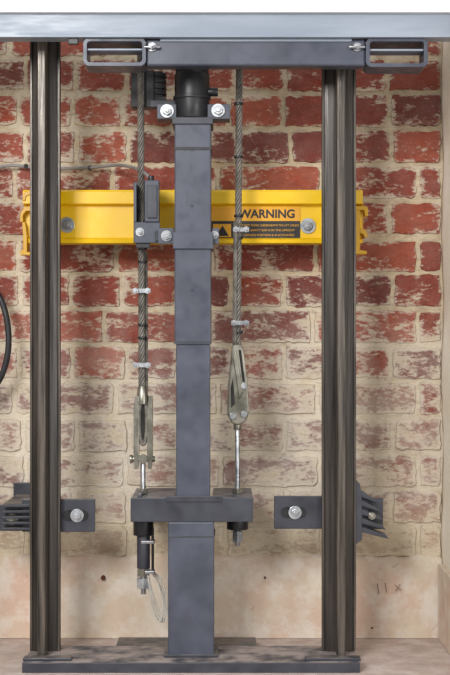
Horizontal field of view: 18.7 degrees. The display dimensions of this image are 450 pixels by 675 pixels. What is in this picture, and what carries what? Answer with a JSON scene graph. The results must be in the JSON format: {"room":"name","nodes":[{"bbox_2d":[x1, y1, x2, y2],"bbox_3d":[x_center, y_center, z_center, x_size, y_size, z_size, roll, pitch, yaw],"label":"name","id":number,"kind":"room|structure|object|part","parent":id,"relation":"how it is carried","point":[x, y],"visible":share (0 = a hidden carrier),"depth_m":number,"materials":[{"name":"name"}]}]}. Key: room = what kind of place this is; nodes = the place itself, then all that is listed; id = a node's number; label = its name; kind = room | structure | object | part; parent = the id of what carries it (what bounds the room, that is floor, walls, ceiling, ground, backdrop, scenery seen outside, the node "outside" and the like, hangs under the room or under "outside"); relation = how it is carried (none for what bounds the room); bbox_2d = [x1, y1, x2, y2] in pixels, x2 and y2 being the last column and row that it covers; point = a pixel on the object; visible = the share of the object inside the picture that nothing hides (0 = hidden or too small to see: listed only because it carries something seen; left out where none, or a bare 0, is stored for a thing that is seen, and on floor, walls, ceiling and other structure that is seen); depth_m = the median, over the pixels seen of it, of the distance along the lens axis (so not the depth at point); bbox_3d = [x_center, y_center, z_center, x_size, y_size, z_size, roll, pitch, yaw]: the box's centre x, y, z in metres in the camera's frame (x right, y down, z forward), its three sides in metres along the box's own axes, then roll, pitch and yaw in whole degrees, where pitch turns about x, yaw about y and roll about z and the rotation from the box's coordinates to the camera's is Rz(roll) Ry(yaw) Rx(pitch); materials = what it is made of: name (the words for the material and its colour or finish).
{"room":"elevator shaft","nodes":[
{"label":"elevator shaft","id":0,"kind":"room"},
{"bbox_2d":[0,42,442,557],"bbox_3d":[-0.023,-0.123,3.057,1.197,1.560,0.127,0,0,0],"label":"wall","id":1,"kind":"structure","parent":0,"point":[399,155],"depth_m":3.00,"materials":[{"name":"brick"}]},
{"bbox_2d":[0,482,94,532],"bbox_3d":[-0.381,0.366,2.885,0.229,0.096,0.229,0,0,0],"label":"wall bracket","id":2,"kind":"object","parent":1,"relation":"attached to","point":[77,515],"visible":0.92,"depth_m":2.79,"materials":[{"name":"metal"}]},
{"bbox_3d":[-0.450,0.371,2.805,0.090,0.053,0.010,0,0,0],"label":"angle leg","id":3,"kind":"part","parent":2,"relation":"part of","materials":[{"name":"paint"}]},
{"bbox_3d":[-0.424,0.390,2.873,0.059,0.004,0.195,0,0,0],"label":"rib plate","id":4,"kind":"part","parent":2,"relation":"part of","materials":[{"name":"paint"}]},
{"bbox_3d":[-0.424,0.378,2.873,0.059,0.004,0.195,0,0,0],"label":"rib plate","id":5,"kind":"part","parent":2,"relation":"part of","materials":[{"name":"paint"}]},
{"bbox_3d":[-0.424,0.366,2.873,0.059,0.004,0.195,0,0,0],"label":"rib plate","id":6,"kind":"part","parent":2,"relation":"part of","materials":[{"name":"paint"}]},
{"bbox_3d":[-0.424,0.355,2.873,0.059,0.004,0.195,0,0,0],"label":"rib plate","id":7,"kind":"part","parent":2,"relation":"part of","materials":[{"name":"paint"}]},
{"bbox_3d":[-0.424,0.343,2.873,0.059,0.004,0.195,0,0,0],"label":"rib plate","id":8,"kind":"part","parent":2,"relation":"part of","materials":[{"name":"paint"}]},
{"bbox_3d":[-0.424,0.366,2.995,0.079,0.096,0.010,0,0,0],"label":"wall plate","id":9,"kind":"part","parent":2,"relation":"part of","materials":[{"name":"paint"}]},
{"bbox_3d":[-0.341,0.364,2.796,0.150,0.068,0.008,0,0,0],"label":"clamp plate","id":10,"kind":"part","parent":2,"relation":"part of","materials":[{"name":"paint"}]},
{"bbox_2d":[23,190,362,244],"bbox_3d":[-0.068,-0.257,2.922,0.716,0.115,0.097,0,0,0],"label":"yellow crossbeam","id":11,"kind":"object","parent":1,"relation":"attached to","point":[100,217],"visible":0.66,"depth_m":2.88,"materials":[{"name":"yellow metal"}]},
{"bbox_2d":[20,222,29,255],"bbox_3d":[-0.421,-0.208,2.888,0.021,0.070,0.035,0,0,0],"label":"hook","id":12,"kind":"object","parent":11,"relation":"attached to","point":[25,252],"visible":0.87,"depth_m":2.87,"materials":[{"name":"yellow paint"}]},
{"bbox_2d":[20,206,29,222],"bbox_3d":[-0.419,-0.260,2.888,0.025,0.034,0.035,0,0,0],"label":"hook","id":13,"kind":"object","parent":11,"relation":"attached to","point":[25,210],"visible":0.64,"depth_m":2.87,"materials":[{"name":"yellow paint"}]},
{"bbox_2d":[22,190,29,200],"bbox_3d":[-0.417,-0.299,2.888,0.020,0.022,0.035,0,0,0],"label":"hook","id":14,"kind":"object","parent":11,"relation":"attached to","point":[26,193],"visible":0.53,"depth_m":2.87,"materials":[{"name":"yellow paint"}]},
{"bbox_2d":[62,220,71,229],"bbox_3d":[-0.334,-0.238,2.881,0.022,0.022,0.012,0,0,0],"label":"bolt","id":15,"kind":"object","parent":11,"relation":"attached to","point":[66,224],"visible":1,"depth_m":2.88,"materials":[{"name":"metal"}]},
{"bbox_2d":[61,217,74,232],"bbox_3d":[-0.335,-0.238,2.889,0.033,0.033,0.006,0,0,0],"label":"washer","id":16,"kind":"object","parent":11,"relation":"in","point":[64,218],"visible":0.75,"depth_m":2.89,"materials":[{"name":"metal"}]},
{"bbox_2d":[213,224,230,236],"bbox_3d":[-0.006,-0.227,2.888,0.038,0.028,0.003,0,0,0],"label":"label icon","id":17,"kind":"object","parent":11,"relation":"attached to","point":[227,227],"visible":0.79,"depth_m":2.89},
{"bbox_2d":[219,226,228,235],"bbox_3d":[-0.005,-0.226,2.888,0.028,0.022,0.003,0,0,0],"label":"triangle","id":18,"kind":"object","parent":17,"relation":"attached to","point":[222,232],"depth_m":2.89,"materials":[{"name":"black paint"}]},
{"bbox_2d":[211,221,299,237],"bbox_3d":[0.062,-0.229,2.889,0.193,0.036,0.004,0,0,0],"label":"warning label","id":19,"kind":"object","parent":11,"relation":"attached to","point":[258,229],"visible":0.64,"depth_m":2.89,"materials":[{"name":"black plastic"}]},
{"bbox_2d":[242,224,298,225],"bbox_3d":[0.093,-0.238,2.887,0.126,0.004,0.001,0,0,0],"label":"warning text","id":20,"kind":"object","parent":19,"relation":"attached to","point":[242,224],"depth_m":2.89},
{"bbox_2d":[211,208,299,220],"bbox_3d":[0.062,-0.261,2.889,0.193,0.029,0.003,0,0,0],"label":"strip","id":21,"kind":"object","parent":11,"relation":"attached to","point":[217,214],"depth_m":2.89,"materials":[{"name":"paint"}]},
{"bbox_2d":[242,209,294,217],"bbox_3d":[0.088,-0.262,2.887,0.120,0.019,0.001,0,0,0],"label":"warning text","id":22,"kind":"object","parent":11,"relation":"attached to","point":[260,210],"visible":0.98,"depth_m":2.89},
{"bbox_2d":[300,218,315,233],"bbox_3d":[0.176,-0.236,2.889,0.033,0.033,0.006,0,0,0],"label":"washer","id":23,"kind":"object","parent":11,"relation":"in","point":[306,219],"visible":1,"depth_m":2.89,"materials":[{"name":"metal"}]},
{"bbox_2d":[303,221,312,230],"bbox_3d":[0.176,-0.236,2.881,0.022,0.022,0.012,0,0,0],"label":"bolt","id":24,"kind":"object","parent":11,"relation":"attached to","point":[308,225],"visible":1,"depth_m":2.88,"materials":[{"name":"metal"}]},
{"bbox_2d":[356,210,366,254],"bbox_3d":[0.286,-0.222,2.888,0.025,0.093,0.035,0,0,0],"label":"hook","id":25,"kind":"object","parent":11,"relation":"attached to","point":[358,251],"visible":0.66,"depth_m":2.87,"materials":[{"name":"yellow paint"}]},
{"bbox_2d":[356,206,367,216],"bbox_3d":[0.286,-0.266,2.888,0.030,0.021,0.035,0,0,0],"label":"hook","id":26,"kind":"object","parent":11,"relation":"attached to","point":[364,209],"visible":0.7,"depth_m":2.87,"materials":[{"name":"yellow paint"}]},
{"bbox_2d":[360,228,367,238],"bbox_3d":[0.292,-0.220,2.888,0.016,0.020,0.035,0,0,0],"label":"hook","id":27,"kind":"object","parent":11,"relation":"attached to","point":[363,232],"visible":0.86,"depth_m":2.87,"materials":[{"name":"yellow paint"}]},
{"bbox_2d":[0,553,441,637],"bbox_3d":[-0.072,0.565,2.987,1.095,0.182,0.028,0,0,0],"label":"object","id":28,"kind":"structure","parent":1,"relation":"attached to","point":[287,603],"depth_m":2.98,"materials":[{"name":"beige concrete"}]},
{"bbox_2d":[274,480,388,543],"bbox_3d":[0.217,0.356,2.882,0.233,0.131,0.236,0,0,0],"label":"wall bracket","id":29,"kind":"object","parent":1,"relation":"attached to","point":[290,512],"visible":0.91,"depth_m":2.79,"materials":[{"name":"metal"}]},
{"bbox_3d":[0.197,0.358,2.796,0.192,0.068,0.008,0,0,0],"label":"clamp plate","id":30,"kind":"part","parent":29,"relation":"part of","materials":[{"name":"paint"}]},
{"bbox_3d":[0.303,0.363,2.812,0.045,0.064,0.008,0,0,0],"label":"angle leg","id":31,"kind":"part","parent":29,"relation":"part of","materials":[{"name":"paint"}]},
{"bbox_2d":[377,583,400,593],"bbox_3d":[0.359,0.547,2.976,0.054,0.025,0.001,0,0,0],"label":"pencil marks","id":32,"kind":"object","parent":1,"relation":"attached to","point":[385,583],"visible":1,"depth_m":2.98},
{"bbox_2d":[0,638,449,674],"bbox_3d":[-0.057,0.682,2.360,1.225,0.050,1.520,0,0,0],"label":"floor","id":33,"kind":"structure","parent":0,"point":[379,656],"depth_m":2.83,"materials":[{"name":"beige concrete"}]},
{"bbox_2d":[22,637,359,672],"bbox_3d":[-0.067,0.647,2.785,0.662,0.020,0.230,0,0,0],"label":"base plate","id":34,"kind":"object","parent":33,"relation":"on","point":[130,654],"visible":0.84,"depth_m":2.68,"materials":[{"name":"metal"}]},
{"bbox_2d":[23,42,71,660],"bbox_3d":[-0.350,-0.023,2.733,0.095,1.320,0.103,0,0,0],"label":"rail","id":35,"kind":"object","parent":34,"relation":"on","point":[45,57],"visible":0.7,"depth_m":2.77,"materials":[{"name":"metal"}]},
{"bbox_3d":[-0.366,-0.023,2.735,0.017,1.320,0.036,0,0,0],"label":"blade","id":36,"kind":"part","parent":35,"relation":"part of","materials":[{"name":"metal"}]},
{"bbox_3d":[-0.350,0.634,2.695,0.095,0.006,0.026,0,0,0],"label":"foot plate","id":37,"kind":"part","parent":35,"relation":"part of","materials":[{"name":"paint"}]},
{"bbox_3d":[-0.067,0.647,2.748,0.662,0.020,0.145,0,0,0],"label":"plate","id":38,"kind":"part","parent":34,"relation":"part of","materials":[{"name":"metal"}]},
{"bbox_2d":[131,69,252,657],"bbox_3d":[-0.066,-0.018,2.811,0.244,1.310,0.198,0,0,0],"label":"mast","id":39,"kind":"object","parent":34,"relation":"on","point":[192,116],"depth_m":2.72,"materials":[{"name":"grey metal"}]},
{"bbox_2d":[134,180,159,247],"bbox_3d":[-0.154,-0.251,2.780,0.070,0.139,0.071,0,0,0],"label":"switch","id":40,"kind":"object","parent":39,"relation":"attached to","point":[145,233],"visible":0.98,"depth_m":2.75,"materials":[{"name":"grey paint"}]},
{"bbox_2d":[0,164,153,179],"bbox_3d":[-0.308,-0.347,2.929,0.449,0.070,0.141,0,0,30],"label":"electrical cable","id":41,"kind":"object","parent":40,"relation":"attached to","point":[146,174],"visible":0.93,"depth_m":2.97,"materials":[{"name":"black plastic"}]},
{"bbox_3d":[-0.158,-0.212,2.760,0.052,0.042,0.010,0,0,0],"label":"mount plate","id":42,"kind":"part","parent":40,"relation":"part of","materials":[{"name":"grey paint"}]},
{"bbox_3d":[-0.130,-0.205,2.752,0.022,0.020,0.005,0,0,0],"label":"lever","id":43,"kind":"part","parent":40,"relation":"part of","materials":[{"name":"paint"}]},
{"bbox_2d":[130,55,167,621],"bbox_3d":[-0.156,-0.016,2.801,0.081,1.213,0.046,0,0,-18],"label":"rope","id":44,"kind":"object","parent":39,"relation":"attached to","point":[143,403],"visible":0.93,"depth_m":2.79,"materials":[{"name":"metal"}]},
{"bbox_3d":[-0.168,0.373,2.800,0.010,0.234,0.010,0,0,0],"label":"threaded rod","id":45,"kind":"part","parent":44,"relation":"part of","materials":[{"name":"metal"}]},
{"bbox_2d":[133,522,153,535],"bbox_3d":[-0.167,0.385,2.800,0.042,0.040,0.042,0,0,0],"label":"cup","id":46,"kind":"object","parent":44,"relation":"on","point":[139,528],"depth_m":2.78,"materials":[{"name":"black plastic"}]},
{"bbox_2d":[134,386,152,468],"bbox_3d":[-0.168,0.184,2.800,0.039,0.169,0.030,0,0,0],"label":"socket","id":47,"kind":"object","parent":44,"relation":"attached to","point":[143,403],"depth_m":2.79,"materials":[{"name":"metal"}]},
{"bbox_3d":[-0.148,0.436,2.800,0.005,0.090,0.005,0,0,-37],"label":"rod","id":48,"kind":"part","parent":44,"relation":"part of","materials":[{"name":"black plastic"}]},
{"bbox_2d":[131,70,174,109],"bbox_3d":[-0.147,-0.513,2.828,0.093,0.079,0.055,0,0,0],"label":"switch","id":49,"kind":"object","parent":39,"relation":"attached to","point":[155,82],"visible":0.85,"depth_m":2.81,"materials":[{"name":"black plastic"}]},
{"bbox_3d":[-0.066,0.341,2.813,0.244,0.054,0.193,0,0,0],"label":"crosshead bracket","id":50,"kind":"part","parent":39,"relation":"part of","materials":[{"name":"grey metal"}]},
{"bbox_3d":[-0.067,-0.601,2.765,0.067,0.144,0.067,0,0,0],"label":"piston rod","id":51,"kind":"part","parent":39,"relation":"part of","materials":[{"name":"black plastic"}]},
{"bbox_3d":[-0.064,-0.456,2.775,0.147,0.030,0.050,0,0,0],"label":"head plate","id":52,"kind":"part","parent":39,"relation":"part of","materials":[{"name":"grey paint"}]},
{"bbox_2d":[227,69,248,545],"bbox_3d":[0.027,-0.097,2.800,0.046,1.050,0.045,0,0,0],"label":"rope","id":53,"kind":"object","parent":39,"relation":"attached to","point":[238,396],"visible":0.95,"depth_m":2.79,"materials":[{"name":"metal"}]},
{"bbox_3d":[0.026,0.379,2.800,0.044,0.028,0.044,0,0,0],"label":"washer plate","id":54,"kind":"part","parent":53,"relation":"part of","materials":[{"name":"black plastic"}]},
{"bbox_3d":[0.026,0.303,2.800,0.010,0.250,0.010,0,0,0],"label":"threaded rod","id":55,"kind":"part","parent":53,"relation":"part of","materials":[{"name":"metal"}]},
{"bbox_2d":[227,344,248,429],"bbox_3d":[0.027,0.102,2.798,0.046,0.176,0.030,0,0,0],"label":"socket","id":56,"kind":"object","parent":53,"relation":"attached to","point":[238,396],"depth_m":2.79,"materials":[{"name":"metal"}]},
{"bbox_2d":[305,69,360,660],"bbox_3d":[0.213,-0.023,2.733,0.109,1.320,0.103,0,0,0],"label":"rail","id":57,"kind":"object","parent":34,"relation":"on","point":[338,85],"visible":0.77,"depth_m":2.77,"materials":[{"name":"metal"}]},
{"bbox_3d":[0.213,0.634,2.695,0.109,0.006,0.026,0,0,0],"label":"foot plate","id":58,"kind":"part","parent":57,"relation":"part of","materials":[{"name":"paint"}]},
{"bbox_3d":[0.232,-0.023,2.735,0.017,1.320,0.036,0,0,0],"label":"blade","id":59,"kind":"part","parent":57,"relation":"part of","materials":[{"name":"metal"}]},
{"bbox_2d":[441,42,449,569],"bbox_3d":[0.487,-0.123,2.770,0.026,1.561,0.462,0,0,0],"label":"wall","id":60,"kind":"structure","parent":0,"point":[445,69],"depth_m":2.94,"materials":[{"name":"paint"}]},
{"bbox_2d":[0,0,449,73],"bbox_3d":[-0.065,-0.621,2.671,1.070,0.193,0.087,0,0,0],"label":"platform","id":61,"kind":"object","parent":60,"relation":"attached to","point":[167,34],"visible":1,"depth_m":2.64,"materials":[{"name":"white paint"}]},
{"bbox_2d":[87,49,141,54],"bbox_3d":[-0.214,-0.560,2.673,0.107,0.004,0.044,0,0,0],"label":"rod","id":62,"kind":"object","parent":61,"relation":"attached to","point":[89,51],"depth_m":2.66,"materials":[{"name":"silver metal"}]},
{"bbox_3d":[-0.142,-0.564,2.645,0.031,0.006,0.006,0,0,0],"label":"tie rod","id":63,"kind":"part","parent":61,"relation":"part of","materials":[{"name":"metal"}]},
{"bbox_3d":[0.256,-0.564,2.645,0.031,0.006,0.006,0,0,0],"label":"tie rod","id":64,"kind":"part","parent":61,"relation":"part of","materials":[{"name":"metal"}]},
{"bbox_2d":[370,49,423,54],"bbox_3d":[0.334,-0.559,2.673,0.105,0.004,0.044,0,0,0],"label":"rod","id":65,"kind":"object","parent":61,"relation":"attached to","point":[372,51],"depth_m":2.66,"materials":[{"name":"silver metal"}]},
{"bbox_2d":[438,563,449,653],"bbox_3d":[0.471,0.574,2.761,0.016,0.164,0.423,0,0,0],"label":"baseboard","id":66,"kind":"structure","parent":60,"relation":"attached to","point":[443,571],"depth_m":2.89,"materials":[{"name":"beige concrete"}]},
{"bbox_3d":[-0.632,-0.123,2.770,0.026,1.561,0.461,0,0,0],"label":"wall","id":67,"kind":"structure","parent":0,"visible":0},
{"bbox_2d":[0,293,11,383],"bbox_3d":[-0.550,-0.017,2.948,0.196,0.403,0.023,0,0,16],"label":"cable","id":68,"kind":"object","parent":67,"relation":"attached to","point":[8,334],"visible":1,"depth_m":2.92,"materials":[{"name":"black rubber"}]}
]}

